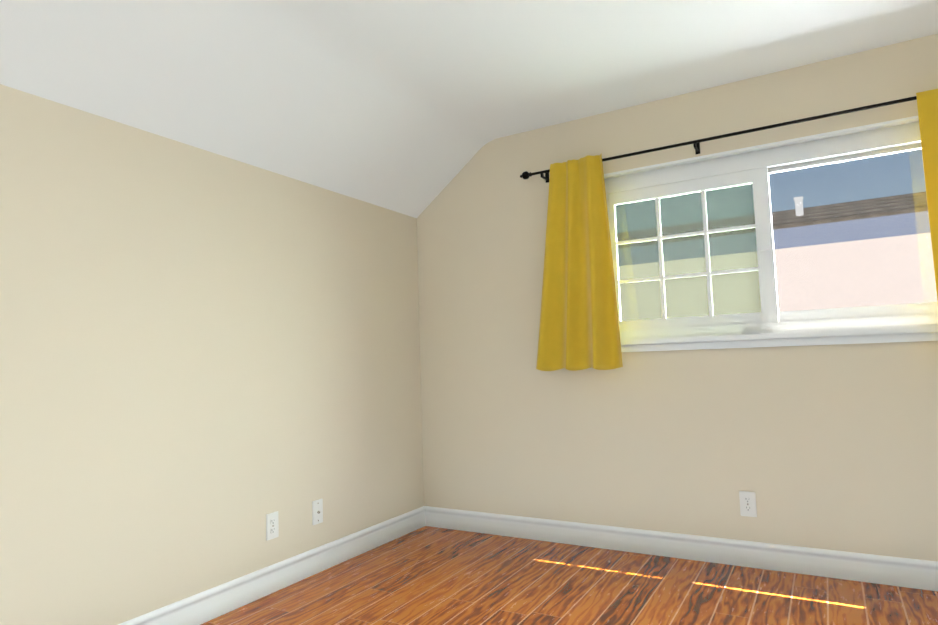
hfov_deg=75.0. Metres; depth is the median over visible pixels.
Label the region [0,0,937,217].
ceiling
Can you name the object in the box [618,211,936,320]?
neighbouring house
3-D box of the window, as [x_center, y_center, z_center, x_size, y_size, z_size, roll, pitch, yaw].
[1.410,-0.346,2.915,1.600,0.890,0.115,-5,-5,30]
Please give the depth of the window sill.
2.77 m
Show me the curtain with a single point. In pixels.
(579, 326)
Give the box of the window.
[604,116,937,339]
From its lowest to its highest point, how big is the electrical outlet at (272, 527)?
0.114 m
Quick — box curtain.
[520,89,937,370]
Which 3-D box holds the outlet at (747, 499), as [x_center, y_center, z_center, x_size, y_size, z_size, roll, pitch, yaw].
[1.294,0.889,2.835,0.070,0.114,0.008,-5,-5,30]
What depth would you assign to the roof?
6.22 m
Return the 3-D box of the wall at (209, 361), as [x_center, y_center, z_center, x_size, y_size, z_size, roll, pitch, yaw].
[-1.332,0.256,2.237,0.200,1.900,4.150,-5,-5,30]
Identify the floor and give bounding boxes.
[201,526,937,624]
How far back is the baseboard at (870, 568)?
2.90 m
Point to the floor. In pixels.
(426, 575)
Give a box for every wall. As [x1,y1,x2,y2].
[0,84,423,624]
[417,34,937,560]
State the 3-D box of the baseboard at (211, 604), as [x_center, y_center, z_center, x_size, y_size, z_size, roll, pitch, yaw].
[-1.208,1.138,2.111,0.019,0.113,3.750,-5,-5,30]
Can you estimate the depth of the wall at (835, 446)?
3.04 m
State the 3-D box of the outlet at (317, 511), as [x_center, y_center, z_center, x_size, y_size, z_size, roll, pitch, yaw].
[-0.730,0.967,2.962,0.018,0.114,0.070,-5,-5,30]
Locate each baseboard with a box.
[118,506,425,624]
[426,506,937,590]
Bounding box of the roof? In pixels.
[617,191,927,248]
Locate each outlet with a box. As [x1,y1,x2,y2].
[266,511,278,540]
[312,499,322,524]
[739,491,756,516]
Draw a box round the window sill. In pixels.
[620,325,937,351]

